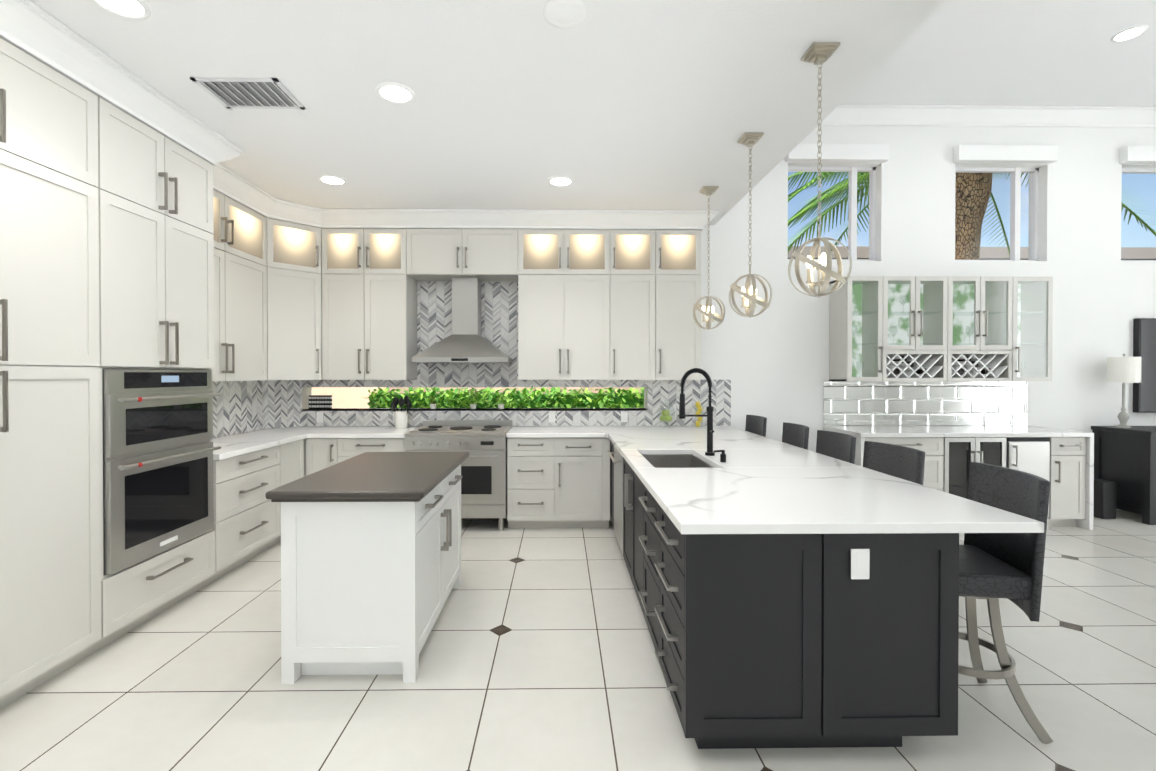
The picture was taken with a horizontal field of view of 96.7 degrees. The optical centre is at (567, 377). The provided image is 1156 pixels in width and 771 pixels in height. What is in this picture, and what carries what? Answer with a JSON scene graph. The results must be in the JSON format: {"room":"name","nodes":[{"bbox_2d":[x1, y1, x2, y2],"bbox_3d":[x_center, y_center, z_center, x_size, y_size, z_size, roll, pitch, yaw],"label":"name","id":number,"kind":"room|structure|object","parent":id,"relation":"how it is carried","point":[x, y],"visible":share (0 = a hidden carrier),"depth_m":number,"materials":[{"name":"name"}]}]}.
{"room":"kitchen","nodes":[
{"label":"kitchen","id":0,"kind":"room"},
{"bbox_2d":[0,0,946,224],"bbox_3d":[-0.687,-2.312,1.071,4.630,1.440,8.750,0,0,-1],"label":"ceiling","id":1,"kind":"structure","parent":0,"point":[631,104],"depth_m":2.83,"materials":[{"name":"white paint"}]},
{"bbox_2d":[91,0,150,19],"bbox_3d":[-1.907,-1.596,2.185,0.214,0.008,0.214,0,0,-1],"label":"recessed light","id":2,"kind":"object","parent":1,"relation":"in","point":[135,9],"visible":1,"depth_m":2.22,"materials":[{"name":"white plastic"}]},
{"bbox_2d":[190,77,304,108],"bbox_3d":[-1.787,-1.600,2.901,0.460,0.018,0.310,0,0,-1],"label":"ceiling vent","id":3,"kind":"object","parent":1,"relation":"in","point":[251,93],"visible":0.96,"depth_m":2.89,"materials":[{"name":"white metal"}]},
{"bbox_2d":[318,175,346,184],"bbox_3d":[-1.915,-1.612,4.195,0.214,0.008,0.214,0,0,-1],"label":"recessed light","id":4,"kind":"object","parent":1,"relation":"in","point":[331,179],"visible":0.96,"depth_m":4.19,"materials":[{"name":"white plastic"}]},
{"bbox_2d":[376,82,415,103],"bbox_3d":[-0.967,-1.602,2.898,0.214,0.008,0.214,0,0,-1],"label":"recessed light","id":5,"kind":"object","parent":1,"relation":"in","point":[396,93],"visible":1,"depth_m":2.89,"materials":[{"name":"white plastic"}]},
{"bbox_2d":[548,176,572,186],"bbox_3d":[-0.055,-1.612,4.220,0.214,0.008,0.214,0,0,-1],"label":"recessed light","id":6,"kind":"object","parent":1,"relation":"in","point":[560,181],"visible":1,"depth_m":4.21,"materials":[{"name":"white plastic"}]},
{"bbox_2d":[543,0,587,28],"bbox_3d":[-0.008,-1.591,2.251,0.194,0.022,0.194,0,0,-1],"label":"recessed light","id":7,"kind":"object","parent":1,"relation":"in","point":[565,14],"visible":1,"depth_m":2.24,"materials":[{"name":"white plastic"}]},
{"bbox_2d":[693,186,724,329],"bbox_3d":[1.213,-1.014,4.402,0.277,1.207,0.286,0,0,-1],"label":"pendant light","id":8,"kind":"object","parent":1,"relation":"hanging from","point":[709,313],"visible":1,"depth_m":4.38,"materials":[{"name":"beige"}]},
{"bbox_2d":[729,133,771,317],"bbox_3d":[1.226,-1.006,3.443,0.277,1.207,0.286,0,0,-1],"label":"pendant light","id":9,"kind":"object","parent":1,"relation":"hanging from","point":[749,139],"visible":1,"depth_m":3.43,"materials":[{"name":"beige"}]},
{"bbox_2d":[788,42,851,297],"bbox_3d":[1.238,-0.999,2.523,0.277,1.207,0.286,0,0,-1],"label":"pendant light","id":10,"kind":"object","parent":1,"relation":"hanging from","point":[818,53],"visible":1,"depth_m":2.50,"materials":[{"name":"beige metal"}]},
{"bbox_2d":[0,510,1155,770],"bbox_3d":[3.023,1.517,1.152,12.450,0.100,9.150,0,0,-1],"label":"floor","id":11,"kind":"structure","parent":0,"point":[536,652],"depth_m":2.40,"materials":[{"name":"tile"}]},
{"bbox_2d":[0,37,214,708],"bbox_3d":[-2.690,0.006,2.259,0.652,2.905,2.545,0,0,-1],"label":"pantry","id":12,"kind":"object","parent":11,"relation":"on","point":[106,235],"visible":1,"depth_m":2.53,"materials":[{"name":"white wood"}]},
{"bbox_2d":[102,369,220,574],"bbox_3d":[-2.671,0.492,3.098,0.638,1.080,0.805,0,0,-1],"label":"wall oven","id":13,"kind":"object","parent":12,"relation":"in","point":[158,448],"visible":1,"depth_m":2.99,"materials":[{"name":"silver metal"}]},
{"bbox_2d":[203,439,303,586],"bbox_3d":[-2.716,1.004,4.154,0.652,0.878,1.220,0,0,-1],"label":"base cabinet","id":14,"kind":"object","parent":11,"relation":"on","point":[247,519],"visible":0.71,"depth_m":3.93,"materials":[{"name":"white wood"}]},
{"bbox_2d":[212,426,334,459],"bbox_3d":[-2.717,0.541,4.491,0.660,0.040,1.896,0,0,-1],"label":"countertop","id":15,"kind":"structure","parent":14,"relation":"on","point":[241,443],"depth_m":4.35,"materials":[{"name":"white stone"}]},
{"bbox_2d":[304,438,404,476],"bbox_3d":[-2.153,0.997,5.104,1.268,0.878,0.692,0,0,-1],"label":"base cabinet","id":16,"kind":"object","parent":11,"relation":"on","point":[321,453],"visible":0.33,"depth_m":4.80,"materials":[{"name":"white wood"}]},
{"bbox_2d":[309,426,421,437],"bbox_3d":[-1.955,0.536,5.113,0.880,0.040,0.673,0,0,-1],"label":"countertop","id":17,"kind":"structure","parent":16,"relation":"on","point":[337,431],"depth_m":4.87,"materials":[{"name":"white stone"}]},
{"bbox_2d":[390,395,411,428],"bbox_3d":[-1.701,0.347,5.263,0.225,0.333,0.120,0,0,-1],"label":"utensil crock","id":18,"kind":"object","parent":17,"relation":"on","point":[401,419],"visible":1,"depth_m":5.23,"materials":[{"name":"white ceramic"}]},
{"bbox_2d":[281,464,461,683],"bbox_3d":[-1.029,1.016,3.017,0.679,0.872,1.140,0,0,-1],"label":"kitchen island","id":19,"kind":"object","parent":11,"relation":"on","point":[366,588],"visible":0.77,"depth_m":2.45,"materials":[{"name":"white wood"}]},
{"bbox_2d":[265,452,468,501],"bbox_3d":[-1.051,0.552,3.014,0.735,0.054,1.240,0,0,-1],"label":"island countertop","id":20,"kind":"structure","parent":19,"relation":"on","point":[391,477],"depth_m":2.67,"materials":[{"name":"grey stone"}]},
{"bbox_2d":[404,420,511,530],"bbox_3d":[-1.044,0.944,5.079,0.935,0.985,0.748,0,0,-1],"label":"range","id":21,"kind":"object","parent":11,"relation":"on","point":[483,443],"visible":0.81,"depth_m":4.77,"materials":[{"name":"silver metal"}]},
{"bbox_2d":[507,437,609,527],"bbox_3d":[-0.086,0.997,5.133,0.967,0.878,0.692,0,0,-1],"label":"base cabinet","id":22,"kind":"object","parent":11,"relation":"on","point":[558,482],"visible":0.96,"depth_m":4.83,"materials":[{"name":"white wood"}]},
{"bbox_2d":[506,426,605,437],"bbox_3d":[-0.110,0.536,5.126,0.930,0.040,0.698,0,0,-1],"label":"countertop","id":23,"kind":"structure","parent":22,"relation":"on","point":[516,431],"depth_m":4.87,"materials":[{"name":"white stone"}]},
{"bbox_2d":[745,415,766,436],"bbox_3d":[1.713,0.916,5.135,0.480,1.060,0.460,0,0,-1],"label":"stool","id":24,"kind":"object","parent":11,"relation":"on","point":[755,424],"visible":0.02,"depth_m":5.19,"materials":[{"name":"leather"}]},
{"bbox_2d":[610,440,958,748],"bbox_3d":[0.920,1.008,3.718,1.084,0.878,3.548,0,0,-1],"label":"base cabinet","id":25,"kind":"object","parent":11,"relation":"on","point":[782,640],"visible":0.81,"depth_m":1.95,"materials":[{"name":"black wood"}]},
{"bbox_2d":[607,446,622,554],"bbox_3d":[0.392,0.955,4.177,0.085,0.767,0.610,0,0,-1],"label":"dishwasher","id":26,"kind":"object","parent":25,"relation":"in","point":[617,459],"visible":0.73,"depth_m":4.12,"materials":[{"name":"silver metal"}]},
{"bbox_2d":[602,426,1043,533],"bbox_3d":[1.078,0.547,3.702,1.369,0.040,3.578,0,0,-1],"label":"countertop","id":27,"kind":"structure","parent":25,"relation":"on","point":[756,484],"depth_m":2.45,"materials":[{"name":"white stone"}]},
{"bbox_2d":[658,400,674,426],"bbox_3d":[1.020,0.368,5.301,0.180,0.290,0.180,0,0,-1],"label":"jar","id":28,"kind":"object","parent":27,"relation":"on","point":[665,416],"visible":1,"depth_m":5.27,"materials":[{"name":"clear glass"}]},
{"bbox_2d":[643,455,713,467],"bbox_3d":[0.721,0.680,3.419,0.434,0.219,0.764,0,0,-1],"label":"sink basin","id":29,"kind":"object","parent":27,"relation":"in","point":[674,461],"visible":0.02,"depth_m":3.79,"materials":[{"name":"silver metal"}]},
{"bbox_2d":[678,368,714,455],"bbox_3d":[0.880,0.230,3.486,0.254,0.596,0.108,0,0,-1],"label":"faucet","id":30,"kind":"object","parent":27,"relation":"on","point":[709,416],"visible":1,"depth_m":3.49,"materials":[{"name":"black metal"}]},
{"bbox_2d":[694,401,702,426],"bbox_3d":[1.370,0.378,5.346,0.090,0.270,0.090,0,0,-1],"label":"vase","id":31,"kind":"object","parent":27,"relation":"on","point":[699,407],"visible":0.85,"depth_m":5.33,"materials":[{"name":"clear glass"}]},
{"bbox_2d":[713,450,725,461],"bbox_3d":[0.962,0.491,3.241,0.078,0.077,0.036,0,0,-1],"label":"soap dispenser","id":32,"kind":"object","parent":27,"relation":"on","point":[722,456],"visible":1,"depth_m":3.23,"materials":[{"name":"black metal"}]},
{"bbox_2d":[851,549,869,578],"bbox_3d":[1.107,0.703,1.940,0.070,0.115,0.008,0,0,-1],"label":"outlet","id":33,"kind":"object","parent":25,"relation":"attached to","point":[860,563],"visible":1,"depth_m":1.94,"materials":[{"name":"white plastic"}]},
{"bbox_2d":[782,422,808,449],"bbox_3d":[1.720,0.922,4.278,0.490,1.060,0.466,0,0,-1],"label":"stool","id":34,"kind":"object","parent":11,"relation":"on","point":[794,434],"visible":0.02,"depth_m":4.33,"materials":[{"name":"leather"}]},
{"bbox_2d":[816,430,855,463],"bbox_3d":[1.733,0.927,3.655,0.480,1.060,0.460,0,0,-1],"label":"stool","id":35,"kind":"object","parent":11,"relation":"on","point":[840,446],"visible":0.04,"depth_m":3.69,"materials":[{"name":"leather"}]},
{"bbox_2d":[863,441,924,484],"bbox_3d":[1.736,0.932,3.021,0.493,1.060,0.472,0,0,-1],"label":"stool","id":36,"kind":"object","parent":11,"relation":"on","point":[903,462],"visible":0.04,"depth_m":3.04,"materials":[{"name":"leather"}]},
{"bbox_2d":[865,437,943,490],"bbox_3d":[3.175,0.996,5.189,0.765,0.878,0.668,0,0,-1],"label":"base cabinet","id":37,"kind":"object","parent":11,"relation":"on","point":[933,447],"depth_m":4.86,"materials":[{"name":"white wood"}]},
{"bbox_2d":[823,425,1093,529],"bbox_3d":[3.857,0.975,5.184,2.220,0.920,0.698,0,0,-1],"label":"countertop","id":38,"kind":"structure","parent":37,"relation":"on","point":[860,433],"depth_m":4.87,"materials":[{"name":"stone"}]},
{"bbox_2d":[942,437,1005,498],"bbox_3d":[3.860,0.998,5.152,0.595,0.875,0.662,0,0,-1],"label":"wine fridge","id":39,"kind":"object","parent":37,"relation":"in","point":[960,454],"visible":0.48,"depth_m":4.87,"materials":[{"name":"silver"}]},
{"bbox_2d":[958,462,1052,743],"bbox_3d":[1.752,0.938,2.285,0.480,1.060,0.460,0,0,9],"label":"stool","id":40,"kind":"object","parent":11,"relation":"on","point":[993,567],"visible":0.5,"depth_m":2.17,"materials":[{"name":"fabric"}]},
{"bbox_2d":[1048,437,1085,525],"bbox_3d":[4.752,0.996,5.211,0.340,0.878,0.668,0,0,-1],"label":"base cabinet","id":41,"kind":"object","parent":11,"relation":"on","point":[1067,501],"depth_m":4.88,"materials":[{"name":"white wood"}]},
{"bbox_2d":[1006,437,1049,528],"bbox_3d":[4.378,0.998,5.159,0.400,0.875,0.662,0,0,-1],"label":"ice maker","id":42,"kind":"object","parent":41,"relation":"in","point":[1030,455],"visible":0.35,"depth_m":4.87,"materials":[{"name":"silver metal"}]},
{"bbox_2d":[1094,478,1115,518],"bbox_3d":[5.501,1.244,5.319,0.140,0.380,0.220,0,0,-1],"label":"subwoofer","id":43,"kind":"object","parent":11,"relation":"on","point":[1104,499],"visible":0.71,"depth_m":5.21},
{"bbox_2d":[1091,426,1155,524],"bbox_3d":[6.561,0.977,5.286,1.800,0.915,0.568,0,0,-1],"label":"console","id":44,"kind":"object","parent":11,"relation":"on","point":[1125,459],"visible":0.88,"depth_m":5.21,"materials":[{"name":"black wood"}]},
{"bbox_2d":[1107,354,1140,427],"bbox_3d":[5.810,0.132,5.365,0.244,0.772,0.244,0,0,-1],"label":"table lamp","id":45,"kind":"object","parent":44,"relation":"on","point":[1123,370],"visible":1,"depth_m":5.31,"materials":[{"name":"grey"}]},
{"bbox_2d":[266,125,1155,509],"bbox_3d":[2.963,-0.817,5.493,12.450,4.500,0.470,0,0,-1],"label":"wall","id":46,"kind":"structure","parent":0,"point":[772,363],"depth_m":5.51,"materials":[{"name":"white paint"}]},
{"bbox_2d":[0,0,718,230],"bbox_3d":[-0.619,-1.533,3.217,4.225,0.148,4.468,0,0,-1],"label":"crown molding","id":47,"kind":"structure","parent":46,"relation":"attached to","point":[33,29],"depth_m":3.62,"materials":[{"name":"white wood"}]},
{"bbox_2d":[322,228,417,379],"bbox_3d":[-2.004,-0.726,5.250,0.830,1.488,0.378,0,0,-1],"label":"upper cabinet","id":48,"kind":"object","parent":46,"relation":"attached to","point":[369,301],"depth_m":5.07,"materials":[{"name":"white wood"}]},
{"bbox_2d":[412,277,511,362],"bbox_3d":[-1.038,-0.586,5.189,0.920,0.862,0.503,0,0,-1],"label":"range hood","id":49,"kind":"object","parent":46,"relation":"attached to","point":[465,342],"visible":0.98,"depth_m":5.16,"materials":[{"name":"silver metal"}]},
{"bbox_2d":[406,229,525,280],"bbox_3d":[-1.039,-1.246,5.259,1.206,0.448,0.378,0,0,-1],"label":"upper cabinet","id":50,"kind":"object","parent":46,"relation":"attached to","point":[431,254],"depth_m":5.08,"materials":[{"name":"white wood"}]},
{"bbox_2d":[212,282,730,437],"bbox_3d":[-0.645,-0.247,4.618,4.809,1.530,2.090,0,0,-1],"label":"tile backsplash","id":51,"kind":"structure","parent":46,"relation":"attached to","point":[239,407],"depth_m":5.45,"materials":[{"name":"grey tile"}]},
{"bbox_2d":[317,412,322,422],"bbox_3d":[-2.612,0.413,5.425,0.070,0.116,0.008,0,0,-1],"label":"electrical outlet","id":52,"kind":"object","parent":51,"relation":"attached to","point":[319,417],"visible":1,"depth_m":5.42,"materials":[{"name":"white plastic"}]},
{"bbox_2d":[309,395,331,408],"bbox_3d":[-2.632,0.262,5.480,0.240,0.149,0.020,0,0,-1],"label":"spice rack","id":53,"kind":"object","parent":51,"relation":"on","point":[320,401],"visible":1,"depth_m":5.47,"materials":[{"name":"metal"}]},
{"bbox_2d":[427,395,437,408],"bbox_3d":[-1.447,0.259,5.519,0.113,0.154,0.110,0,0,-1],"label":"potted plant","id":54,"kind":"object","parent":51,"relation":"on","point":[432,405],"visible":1,"depth_m":5.51,"materials":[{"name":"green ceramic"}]},
{"bbox_2d":[468,394,478,408],"bbox_3d":[-1.013,0.253,5.535,0.116,0.165,0.107,0,0,-1],"label":"potted plant","id":55,"kind":"object","parent":51,"relation":"on","point":[472,405],"visible":1,"depth_m":5.51,"materials":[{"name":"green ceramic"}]},
{"bbox_2d":[496,394,505,408],"bbox_3d":[-0.716,0.256,5.535,0.110,0.159,0.105,0,0,-1],"label":"potted plant","id":56,"kind":"object","parent":51,"relation":"on","point":[500,405],"visible":1,"depth_m":5.51,"materials":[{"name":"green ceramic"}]},
{"bbox_2d":[549,411,554,421],"bbox_3d":[-0.162,0.413,5.458,0.070,0.116,0.008,0,0,-1],"label":"electrical outlet","id":57,"kind":"object","parent":51,"relation":"attached to","point":[551,416],"visible":1,"depth_m":5.46,"materials":[{"name":"white plastic"}]},
{"bbox_2d":[621,411,627,421],"bbox_3d":[0.608,0.413,5.469,0.070,0.116,0.008,0,0,-1],"label":"electrical outlet","id":58,"kind":"object","parent":51,"relation":"attached to","point":[624,416],"visible":1,"depth_m":5.47,"materials":[{"name":"white plastic"}]},
{"bbox_2d":[518,229,617,379],"bbox_3d":[-0.004,-0.726,5.277,0.971,1.488,0.378,0,0,-1],"label":"upper cabinet","id":59,"kind":"object","parent":46,"relation":"attached to","point":[595,304],"depth_m":5.09,"materials":[{"name":"white wood"}]},
{"bbox_2d":[618,230,661,379],"bbox_3d":[0.648,-0.727,5.286,0.577,1.488,0.378,0,0,-1],"label":"upper cabinet","id":60,"kind":"object","parent":46,"relation":"attached to","point":[639,251],"depth_m":5.10,"materials":[{"name":"white wood"}]},
{"bbox_2d":[662,230,700,379],"bbox_3d":[1.072,-0.727,5.292,0.516,1.488,0.378,0,0,-1],"label":"upper cabinet","id":61,"kind":"object","parent":46,"relation":"attached to","point":[681,249],"depth_m":5.11,"materials":[{"name":"white wood"}]},
{"bbox_2d":[785,144,888,260],"bbox_3d":[2.862,-1.862,5.531,1.070,1.210,0.235,0,0,-1],"label":"window","id":62,"kind":"structure","parent":46,"relation":"in","point":[866,153],"depth_m":5.59,"materials":[{"name":"silver metal"}]},
{"bbox_2d":[869,352,912,379],"bbox_3d":[3.311,-0.121,5.268,0.274,0.244,0.200,0,0,-1],"label":"wine rack","id":63,"kind":"object","parent":46,"relation":"attached to","point":[882,365],"depth_m":5.19,"materials":[{"name":"white wood"}]},
{"bbox_2d":[913,352,920,379],"bbox_3d":[3.444,-0.121,5.276,0.244,0.244,0.188,0,0,-1],"label":"wine rack","id":64,"kind":"object","parent":46,"relation":"attached to","point":[916,355],"depth_m":5.20,"materials":[{"name":"white wood"}]},
{"bbox_2d":[823,382,1026,425],"bbox_3d":[3.853,0.276,5.524,2.210,0.470,0.006,0,0,-1],"label":"backsplash","id":65,"kind":"structure","parent":46,"relation":"attached to","point":[924,403],"depth_m":5.52,"materials":[{"name":"white tile"}]},
{"bbox_2d":[921,352,948,379],"bbox_3d":[3.692,-0.119,5.274,0.271,0.240,0.200,0,0,-1],"label":"wine rack","id":66,"kind":"object","parent":46,"relation":"attached to","point":[934,365],"depth_m":5.19,"materials":[{"name":"white wood"}]},
{"bbox_2d":[949,352,976,379],"bbox_3d":[3.971,-0.121,5.278,0.274,0.244,0.200,0,0,-1],"label":"wine rack","id":67,"kind":"object","parent":46,"relation":"attached to","point":[962,365],"depth_m":5.20,"materials":[{"name":"white wood"}]},
{"bbox_2d":[977,352,984,379],"bbox_3d":[4.104,-0.121,5.285,0.244,0.244,0.188,0,0,-1],"label":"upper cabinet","id":68,"kind":"object","parent":46,"relation":"attached to","point":[980,355],"depth_m":5.21,"materials":[{"name":"white wood"}]},
{"bbox_2d":[821,104,1155,127],"bbox_3d":[5.278,-2.781,5.468,7.416,0.168,0.110,0,0,-1],"label":"crown molding","id":69,"kind":"structure","parent":46,"relation":"attached to","point":[984,115],"depth_m":5.45,"materials":[{"name":"white wood"}]},
{"bbox_2d":[985,352,1012,379],"bbox_3d":[4.352,-0.119,5.283,0.271,0.240,0.200,0,0,-1],"label":"wine rack","id":70,"kind":"object","parent":46,"relation":"attached to","point":[998,365],"depth_m":5.21,"materials":[{"name":"white wood"}]},
{"bbox_2d":[953,144,1057,260],"bbox_3d":[4.667,-1.863,5.556,1.060,1.210,0.235,0,0,-1],"label":"window","id":71,"kind":"structure","parent":46,"relation":"in","point":[1038,154],"depth_m":5.62,"materials":[{"name":"silver metal"}]},
{"bbox_2d":[1119,146,1155,260],"bbox_3d":[6.482,-1.863,5.581,1.070,1.210,0.235,0,0,-1],"label":"window","id":72,"kind":"structure","parent":46,"relation":"in","point":[1137,154],"depth_m":5.47,"materials":[{"name":"silver metal"}]},
{"bbox_2d":[1133,318,1155,412],"bbox_3d":[7.003,-0.132,5.537,1.770,1.010,0.060,0,0,-1],"label":"wall-mounted tv","id":73,"kind":"object","parent":46,"relation":"attached to","point":[1144,349],"visible":0.8,"depth_m":5.50,"materials":[{"name":"black plastic"}]},
{"bbox_2d":[841,0,1155,106],"bbox_3d":[5.338,-2.933,1.149,7.420,0.200,8.750,0,0,-1],"label":"ceiling","id":74,"kind":"structure","parent":0,"point":[1019,52],"depth_m":4.60,"materials":[{"name":"white paint"}]},
{"bbox_2d":[1110,25,1147,42],"bbox_3d":[4.665,-2.853,4.266,0.214,0.008,0.214,0,0,-1],"label":"recessed light","id":75,"kind":"object","parent":74,"relation":"in","point":[1130,33],"visible":1,"depth_m":4.26,"materials":[{"name":"white plastic"}]},
{"bbox_3d":[-3.100,-0.781,0.950,0.200,4.500,8.950,0,0,-1],"label":"wall","id":76,"kind":"structure","parent":0,"visible":0},
{"bbox_2d":[212,189,267,380],"bbox_3d":[-2.872,-0.717,4.147,0.341,1.488,1.237,0,0,-1],"label":"upper cabinet","id":77,"kind":"object","parent":76,"relation":"attached to","point":[267,298],"depth_m":4.32,"materials":[{"name":"white wood"}]},
{"bbox_2d":[268,218,321,379],"bbox_3d":[-2.737,-0.724,5.039,0.636,1.488,0.779,0,0,-1],"label":"upper cabinet","id":78,"kind":"object","parent":76,"relation":"attached to","point":[294,250],"depth_m":4.88,"materials":[{"name":"white wood"}]},
{"label":"outside","id":79,"kind":"structure","parent":0,"visible":0},
{"bbox_2d":[312,246,1155,407],"bbox_3d":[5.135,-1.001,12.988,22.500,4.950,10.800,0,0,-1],"label":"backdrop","id":80,"kind":"structure","parent":79,"point":[347,397],"depth_m":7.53,"materials":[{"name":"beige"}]},
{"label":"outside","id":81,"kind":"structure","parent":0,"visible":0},
{"bbox_2d":[363,387,643,407],"bbox_3d":[-0.674,0.758,6.374,3.500,1.335,0.893,0,0,-1],"label":"hedge","id":82,"kind":"object","parent":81,"point":[487,397],"visible":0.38,"depth_m":6.24,"materials":[{"name":"green plant"}]},
{"bbox_2d":[788,172,1155,259],"bbox_3d":[7.355,-2.494,10.057,9.181,7.781,7.578,0,0,-1],"label":"palm tree","id":83,"kind":"object","parent":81,"point":[981,181],"depth_m":9.54,"materials":[{"name":"green plant"}]}
]}

